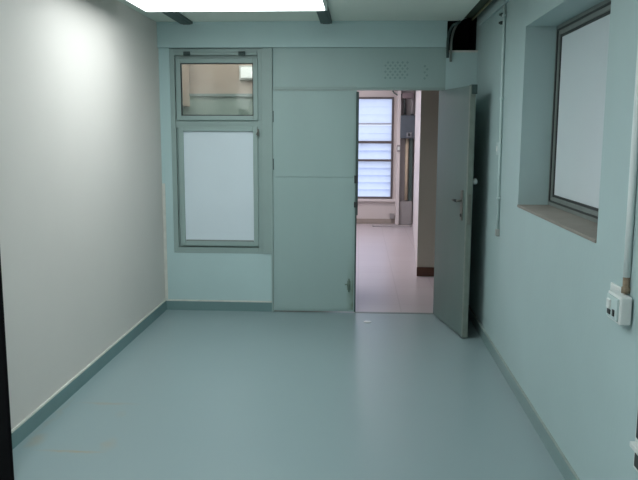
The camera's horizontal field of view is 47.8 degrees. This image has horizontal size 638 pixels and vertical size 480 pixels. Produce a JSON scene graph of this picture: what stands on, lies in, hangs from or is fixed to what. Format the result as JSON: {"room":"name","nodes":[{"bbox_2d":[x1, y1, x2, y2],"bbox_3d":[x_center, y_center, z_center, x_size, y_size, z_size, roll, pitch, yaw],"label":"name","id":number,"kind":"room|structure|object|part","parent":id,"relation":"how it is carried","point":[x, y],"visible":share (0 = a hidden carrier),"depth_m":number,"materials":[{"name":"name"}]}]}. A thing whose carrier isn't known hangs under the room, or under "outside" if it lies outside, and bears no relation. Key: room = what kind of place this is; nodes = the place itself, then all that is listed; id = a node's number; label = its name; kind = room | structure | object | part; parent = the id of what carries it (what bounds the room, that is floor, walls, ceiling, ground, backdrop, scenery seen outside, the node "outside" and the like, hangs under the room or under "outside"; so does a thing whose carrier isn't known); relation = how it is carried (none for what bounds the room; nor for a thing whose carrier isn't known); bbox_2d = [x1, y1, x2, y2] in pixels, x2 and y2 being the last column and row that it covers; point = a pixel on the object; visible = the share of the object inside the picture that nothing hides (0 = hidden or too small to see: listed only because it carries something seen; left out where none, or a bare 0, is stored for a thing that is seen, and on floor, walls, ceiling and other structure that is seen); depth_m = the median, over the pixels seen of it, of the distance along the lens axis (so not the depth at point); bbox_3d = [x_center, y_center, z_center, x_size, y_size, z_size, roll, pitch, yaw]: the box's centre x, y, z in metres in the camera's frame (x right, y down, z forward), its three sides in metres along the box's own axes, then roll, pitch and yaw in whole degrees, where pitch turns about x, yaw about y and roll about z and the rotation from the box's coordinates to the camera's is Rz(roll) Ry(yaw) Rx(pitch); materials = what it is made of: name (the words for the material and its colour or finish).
{"room":"empty room","nodes":[
{"label":"empty room","id":0,"kind":"room"},
{"bbox_2d":[0,0,164,429],"bbox_3d":[-1.707,-0.283,2.769,0.150,2.980,7.760,1,8,3],"label":"wall","id":1,"kind":"structure","parent":0,"point":[82,239],"depth_m":4.50,"materials":[{"name":"beige paint"}]},
{"bbox_2d":[0,254,13,479],"bbox_3d":[-1.466,0.215,2.928,0.049,1.950,0.626,1,8,3],"label":"door","id":2,"kind":"structure","parent":1,"relation":"in","point":[6,452],"depth_m":3.27,"materials":[{"name":"black paint"}]},
{"bbox_2d":[11,299,166,449],"bbox_3d":[-1.634,1.153,2.915,0.014,0.096,7.640,1,8,3],"label":"baseboard","id":3,"kind":"structure","parent":1,"relation":"attached to","point":[39,415],"depth_m":4.59,"materials":[{"name":"teal paint"}]},
{"bbox_2d":[158,48,271,300],"bbox_3d":[-0.914,-0.530,6.554,1.010,2.370,0.120,1,8,3],"label":"wall","id":4,"kind":"structure","parent":0,"point":[191,276],"depth_m":6.61,"materials":[{"name":"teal paint"}]},
{"bbox_2d":[162,183,167,298],"bbox_3d":[-1.410,0.017,6.599,0.028,1.070,0.006,1,8,3],"label":"trim","id":5,"kind":"structure","parent":4,"relation":"attached to","point":[163,184],"depth_m":6.59,"materials":[{"name":"paint"}]},
{"bbox_2d":[169,48,262,253],"bbox_3d":[-0.913,-0.784,6.482,0.823,1.822,0.150,1,8,3],"label":"window","id":6,"kind":"structure","parent":4,"relation":"in","point":[217,160],"depth_m":6.48,"materials":[{"name":"white glass"}]},
{"bbox_3d":[-0.911,-1.639,6.343,0.739,0.026,0.034,1,8,3],"label":"head rail","id":7,"kind":"part","parent":6,"relation":"part of","materials":[{"name":"metal"}]},
{"bbox_3d":[-0.902,-1.333,6.386,0.727,0.536,0.047,1,8,3],"label":"sash","id":8,"kind":"part","parent":6,"relation":"part of","materials":[{"name":"glass"}]},
{"bbox_3d":[-0.902,-0.481,6.511,0.714,1.075,0.049,1,8,3],"label":"sash","id":9,"kind":"part","parent":6,"relation":"part of","materials":[{"name":"grey paint"}]},
{"bbox_2d":[166,299,271,311],"bbox_3d":[-0.924,0.604,6.654,0.983,0.097,0.014,1,8,3],"label":"baseboard","id":10,"kind":"structure","parent":4,"relation":"attached to","point":[172,304],"depth_m":6.65,"materials":[{"name":"teal paint"}]},
{"bbox_2d":[262,48,273,311],"bbox_3d":[-0.456,-0.517,6.511,0.093,2.360,0.118,1,8,3],"label":"post","id":11,"kind":"object","parent":4,"relation":"attached to","point":[267,53],"visible":0.81,"depth_m":6.42,"materials":[{"name":"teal paint"}]},
{"bbox_2d":[273,90,358,311],"bbox_3d":[-0.032,-0.331,6.467,0.760,1.988,0.071,1,8,3],"label":"door","id":12,"kind":"structure","parent":4,"relation":"in","point":[316,132],"depth_m":6.45,"materials":[{"name":"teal paint"}]},
{"bbox_2d":[182,64,252,114],"bbox_3d":[-0.946,-0.815,7.183,2.100,2.750,1.200,1,8,3],"label":"wall","id":13,"kind":"structure","parent":0,"point":[208,89],"depth_m":7.60,"materials":[{"name":"beige paint"}]},
{"bbox_2d":[239,66,251,79],"bbox_3d":[-0.749,-1.753,7.550,0.180,0.150,0.060,1,8,3],"label":"light","id":14,"kind":"object","parent":13,"relation":"attached to","point":[245,72],"visible":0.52,"depth_m":7.52,"materials":[{"name":"white plastic"}]},
{"bbox_2d":[241,67,251,77],"bbox_3d":[-0.750,-1.751,7.535,0.140,0.110,0.030,1,8,3],"label":"diffuser","id":15,"kind":"object","parent":14,"relation":"attached to","point":[246,72],"depth_m":7.52,"materials":[{"name":"white"}]},
{"bbox_2d":[13,223,564,479],"bbox_3d":[0.430,0.793,6.151,5.000,0.120,14.670,1,8,3],"label":"floor","id":16,"kind":"structure","parent":0,"point":[196,394],"depth_m":4.38,"materials":[{"name":"green paint"}]},
{"bbox_2d":[372,225,410,226],"bbox_3d":[1.291,-0.251,12.807,0.680,0.017,0.200,1,8,3],"label":"threshold","id":17,"kind":"object","parent":16,"relation":"on","point":[372,225],"visible":1,"depth_m":12.76,"materials":[{"name":"grey paint"}]},
{"bbox_2d":[355,311,432,313],"bbox_3d":[0.691,0.669,6.589,0.730,0.008,0.040,1,8,3],"label":"threshold","id":18,"kind":"object","parent":16,"relation":"on","point":[355,311],"visible":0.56,"depth_m":6.59,"materials":[{"name":"metal"}]},
{"bbox_2d":[395,91,400,224],"bbox_3d":[1.417,-1.647,12.888,0.060,2.750,0.140,1,8,3],"label":"post","id":19,"kind":"object","parent":16,"relation":"on","point":[398,92],"visible":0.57,"depth_m":12.86,"materials":[{"name":"paint"}]},
{"bbox_2d":[399,201,411,223],"bbox_3d":[1.555,-0.494,13.060,0.245,0.420,0.059,1,8,3],"label":"box","id":20,"kind":"object","parent":16,"relation":"on","point":[405,207],"visible":1,"depth_m":13.03,"materials":[{"name":"grey paint"}]},
{"bbox_2d":[404,138,408,199],"bbox_3d":[1.575,-1.266,12.930,0.060,1.105,0.058,1,8,3],"label":"pipe","id":21,"kind":"object","parent":20,"relation":"on","point":[407,139],"visible":1,"depth_m":12.90,"materials":[{"name":"metal"}]},
{"bbox_2d":[117,0,479,21],"bbox_3d":[-0.310,-1.360,2.531,2.640,0.030,7.760,1,8,3],"label":"ceiling","id":22,"kind":"structure","parent":0,"point":[340,10],"depth_m":5.78,"materials":[{"name":"white paint"}]},
{"bbox_2d":[162,11,192,24],"bbox_3d":[-1.239,-1.652,4.682,0.106,0.026,3.190,1,8,3],"label":"rail","id":23,"kind":"object","parent":22,"relation":"attached to","point":[178,17],"visible":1,"depth_m":5.92,"materials":[{"name":"metal"}]},
{"bbox_2d":[125,0,326,11],"bbox_3d":[-0.626,-1.569,4.507,1.305,0.074,1.190,1,8,3],"label":"ceiling light","id":24,"kind":"object","parent":22,"relation":"attached to","point":[144,5],"visible":1,"depth_m":4.86,"materials":[{"name":"glowing white light diffuser"}]},
{"bbox_2d":[156,20,447,48],"bbox_3d":[-0.157,-1.790,6.302,2.520,0.218,0.168,1,8,3],"label":"beam","id":25,"kind":"structure","parent":22,"relation":"attached to","point":[235,34],"depth_m":6.23,"materials":[{"name":"teal paint"}]},
{"bbox_2d":[316,3,331,23],"bbox_3d":[-0.027,-1.638,4.615,0.098,0.026,3.190,1,8,3],"label":"rail","id":26,"kind":"object","parent":22,"relation":"attached to","point":[324,16],"visible":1,"depth_m":5.82,"materials":[{"name":"metal"}]},
{"bbox_2d":[446,20,460,57],"bbox_3d":[1.149,-1.717,6.156,0.117,0.311,0.034,1,8,3],"label":"cable","id":27,"kind":"object","parent":22,"relation":"hanging from","point":[457,22],"visible":1,"depth_m":6.15,"materials":[{"name":"grey plastic"}]},
{"bbox_2d":[450,18,466,61],"bbox_3d":[1.197,-1.727,6.192,0.143,0.382,0.052,1,8,3],"label":"cable","id":28,"kind":"object","parent":22,"relation":"hanging from","point":[455,26],"visible":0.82,"depth_m":6.19,"materials":[{"name":"grey plastic"}]},
{"bbox_2d":[465,0,492,20],"bbox_3d":[1.123,-1.506,3.460,0.105,0.062,5.400,1,8,3],"label":"cable tray","id":29,"kind":"object","parent":22,"relation":"attached to","point":[481,5],"visible":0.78,"depth_m":5.66,"materials":[{"name":"metal"}]},
{"bbox_2d":[357,91,415,223],"bbox_3d":[0.841,-1.675,13.064,5.000,2.750,0.150,1,8,3],"label":"wall","id":30,"kind":"structure","parent":0,"point":[366,209],"depth_m":13.11,"materials":[{"name":"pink paint"}]},
{"bbox_2d":[356,218,394,223],"bbox_3d":[-0.137,-0.359,13.227,3.060,0.090,0.020,1,8,3],"label":"baseboard","id":31,"kind":"structure","parent":30,"relation":"attached to","point":[359,220],"depth_m":13.15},
{"bbox_2d":[358,97,393,198],"bbox_3d":[0.189,-1.666,13.054,2.300,1.820,0.105,1,8,3],"label":"window","id":32,"kind":"structure","parent":30,"relation":"in","point":[392,98],"depth_m":12.95,"materials":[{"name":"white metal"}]},
{"bbox_2d":[358,199,394,201],"bbox_3d":[0.211,-0.737,13.147,2.355,0.045,0.070,1,8,3],"label":"sill","id":33,"kind":"structure","parent":30,"relation":"attached to","point":[383,200],"depth_m":13.06,"materials":[{"name":"paint"}]},
{"bbox_2d":[399,91,414,223],"bbox_3d":[1.575,-1.653,12.934,0.250,2.750,0.030,1,8,3],"label":"panel","id":34,"kind":"object","parent":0,"point":[408,101],"visible":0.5,"depth_m":12.94,"materials":[{"name":"grey paint"}]},
{"bbox_2d":[400,114,414,137],"bbox_3d":[1.577,-2.016,12.769,0.270,0.425,0.190,1,8,3],"label":"switch box","id":35,"kind":"object","parent":34,"relation":"attached to","point":[407,122],"visible":0.86,"depth_m":12.70,"materials":[{"name":"grey metal"}]},
{"bbox_2d":[392,91,413,113],"bbox_3d":[1.474,-2.456,12.756,0.396,0.446,0.100,1,8,3],"label":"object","id":36,"kind":"object","parent":35,"relation":"attached to","point":[405,96],"visible":0.95,"depth_m":12.70,"materials":[{"name":"grey paint"}]},
{"bbox_3d":[1.575,-2.046,12.704,0.243,0.275,0.013,1,8,3],"label":"door","id":37,"kind":"part","parent":35,"relation":"part of","materials":[{"name":"grey metal"}]},
{"bbox_2d":[408,138,412,200],"bbox_3d":[1.645,-1.262,12.937,0.060,1.115,0.070,1,8,3],"label":"duct","id":38,"kind":"object","parent":34,"relation":"attached to","point":[410,139],"visible":1,"depth_m":12.90,"materials":[{"name":"grey metal"}]},
{"bbox_2d":[413,91,438,275],"bbox_3d":[2.182,-1.289,10.482,1.828,2.750,4.912,1,8,3],"label":"wall","id":39,"kind":"structure","parent":0,"point":[426,102],"depth_m":8.20,"materials":[{"name":"paint"}]},
{"bbox_2d":[445,50,477,288],"bbox_3d":[1.232,-0.488,6.436,0.270,2.337,0.124,1,8,3],"label":"wall pier","id":40,"kind":"object","parent":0,"point":[462,71],"visible":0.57,"depth_m":6.23,"materials":[{"name":"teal paint"}]},
{"bbox_2d":[273,47,445,90],"bbox_3d":[0.347,-1.495,6.303,1.507,0.362,0.074,1,8,3],"label":"transom panel","id":41,"kind":"object","parent":40,"relation":"attached to","point":[359,69],"visible":0.99,"depth_m":6.28,"materials":[{"name":"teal paint"}]},
{"bbox_3d":[0.347,-1.330,6.327,1.507,0.028,0.074,1,8,3],"label":"transom rail","id":42,"kind":"part","parent":41,"relation":"part of","materials":[{"name":"grey paint"}]},
{"bbox_2d":[384,61,427,79],"bbox_3d":[0.759,-1.473,6.259,0.385,0.160,0.006,1,8,3],"label":"vent","id":43,"kind":"object","parent":41,"relation":"attached to","point":[393,70],"depth_m":6.26,"materials":[{"name":"metal"}]},
{"bbox_2d":[433,84,477,337],"bbox_3d":[1.111,-0.258,5.999,0.164,1.984,0.801,-1,8,-8],"label":"door","id":44,"kind":"structure","parent":40,"relation":"in","point":[456,114],"depth_m":5.88,"materials":[{"name":"blue paint"}]},
{"bbox_3d":[1.109,-0.276,5.705,0.051,0.240,0.050,-1,8,-8],"label":"lock plate","id":45,"kind":"part","parent":44,"relation":"part of","materials":[{"name":"metal"}]},
{"bbox_3d":[1.170,-0.236,5.607,0.026,0.240,0.004,-1,8,-8],"label":"latch plate","id":46,"kind":"part","parent":44,"relation":"part of","materials":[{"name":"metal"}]},
{"bbox_2d":[447,17,476,49],"bbox_3d":[-0.148,-1.434,2.728,3.240,0.880,8.490,1,8,3],"label":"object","id":47,"kind":"structure","parent":0,"point":[464,38],"depth_m":6.71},
{"bbox_2d":[469,0,637,479],"bbox_3d":[1.303,-0.247,2.603,0.300,2.980,7.760,1,8,3],"label":"wall","id":48,"kind":"structure","parent":0,"point":[539,288],"depth_m":3.79,"materials":[{"name":"teal paint"}]},
{"bbox_2d":[479,0,509,25],"bbox_3d":[1.201,-1.431,3.411,0.022,0.050,5.290,1,8,3],"label":"trunking","id":49,"kind":"structure","parent":48,"relation":"attached to","point":[498,5],"depth_m":5.41,"materials":[{"name":"teal paint"}]},
{"bbox_2d":[496,142,498,154],"bbox_3d":[1.289,-0.658,5.185,0.024,0.090,0.070,1,8,3],"label":"wall switch","id":50,"kind":"object","parent":48,"relation":"attached to","point":[497,143],"visible":0.82,"depth_m":5.17,"materials":[{"name":"white plastic"}]},
{"bbox_2d":[495,4,506,235],"bbox_3d":[1.284,-0.885,5.077,0.026,1.720,0.112,1,8,3],"label":"conduit","id":51,"kind":"object","parent":48,"relation":"attached to","point":[497,230],"visible":1,"depth_m":5.08,"materials":[{"name":"grey metal"}]},
{"bbox_2d":[468,305,579,479],"bbox_3d":[1.138,1.190,2.763,0.014,0.089,7.640,1,8,3],"label":"baseboard","id":52,"kind":"structure","parent":48,"relation":"attached to","point":[554,450],"depth_m":4.16,"materials":[{"name":"grey paint"}]},
{"bbox_2d":[517,0,610,242],"bbox_3d":[1.334,-0.645,3.719,0.241,1.109,1.535,1,8,3],"label":"window","id":53,"kind":"structure","parent":48,"relation":"in","point":[582,41],"depth_m":3.94,"materials":[{"name":"glass"}]},
{"bbox_3d":[1.317,-0.104,3.800,0.211,0.016,1.533,1,8,3],"label":"sill","id":54,"kind":"part","parent":53,"relation":"part of","materials":[{"name":"stone"}]},
{"bbox_3d":[1.430,-0.651,3.713,0.050,1.093,1.535,1,8,3],"label":"frame","id":55,"kind":"part","parent":53,"relation":"part of","materials":[{"name":"metal"}]},
{"bbox_3d":[1.428,-0.651,3.713,0.034,1.039,1.479,1,8,3],"label":"sash","id":56,"kind":"part","parent":53,"relation":"part of","materials":[{"name":"glass"}]},
{"bbox_3d":[1.427,-0.651,3.713,0.008,0.975,1.415,1,8,3],"label":"pane","id":57,"kind":"part","parent":53,"relation":"part of","materials":[{"name":"white glass"}]},
{"bbox_2d":[606,282,631,324],"bbox_3d":[1.114,0.235,2.599,0.066,0.137,0.251,1,8,3],"label":"power socket","id":58,"kind":"object","parent":48,"relation":"attached to","point":[618,304],"visible":1,"depth_m":2.60,"materials":[{"name":"white plastic"}]},
{"bbox_3d":[1.099,0.252,2.694,0.010,0.085,0.112,1,8,3],"label":"plate","id":59,"kind":"part","parent":58,"relation":"part of","materials":[{"name":"white plastic"}]},
{"bbox_3d":[1.152,0.230,2.775,0.010,0.105,0.160,1,8,3],"label":"wall plate","id":60,"kind":"part","parent":58,"relation":"part of","materials":[{"name":"white plastic"}]},
{"bbox_2d":[621,46,637,293],"bbox_3d":[1.141,-0.565,2.562,0.032,1.540,0.036,1,8,3],"label":"conduit","id":61,"kind":"object","parent":48,"relation":"attached to","point":[625,289],"visible":1,"depth_m":2.61,"materials":[{"name":"paint"}]},
{"bbox_2d":[630,406,637,471],"bbox_3d":[1.110,0.674,2.385,0.040,0.320,0.320,1,8,3],"label":"outlet box","id":62,"kind":"object","parent":48,"relation":"attached to","point":[633,444],"visible":1,"depth_m":2.52,"materials":[{"name":"white plastic"}]}
]}

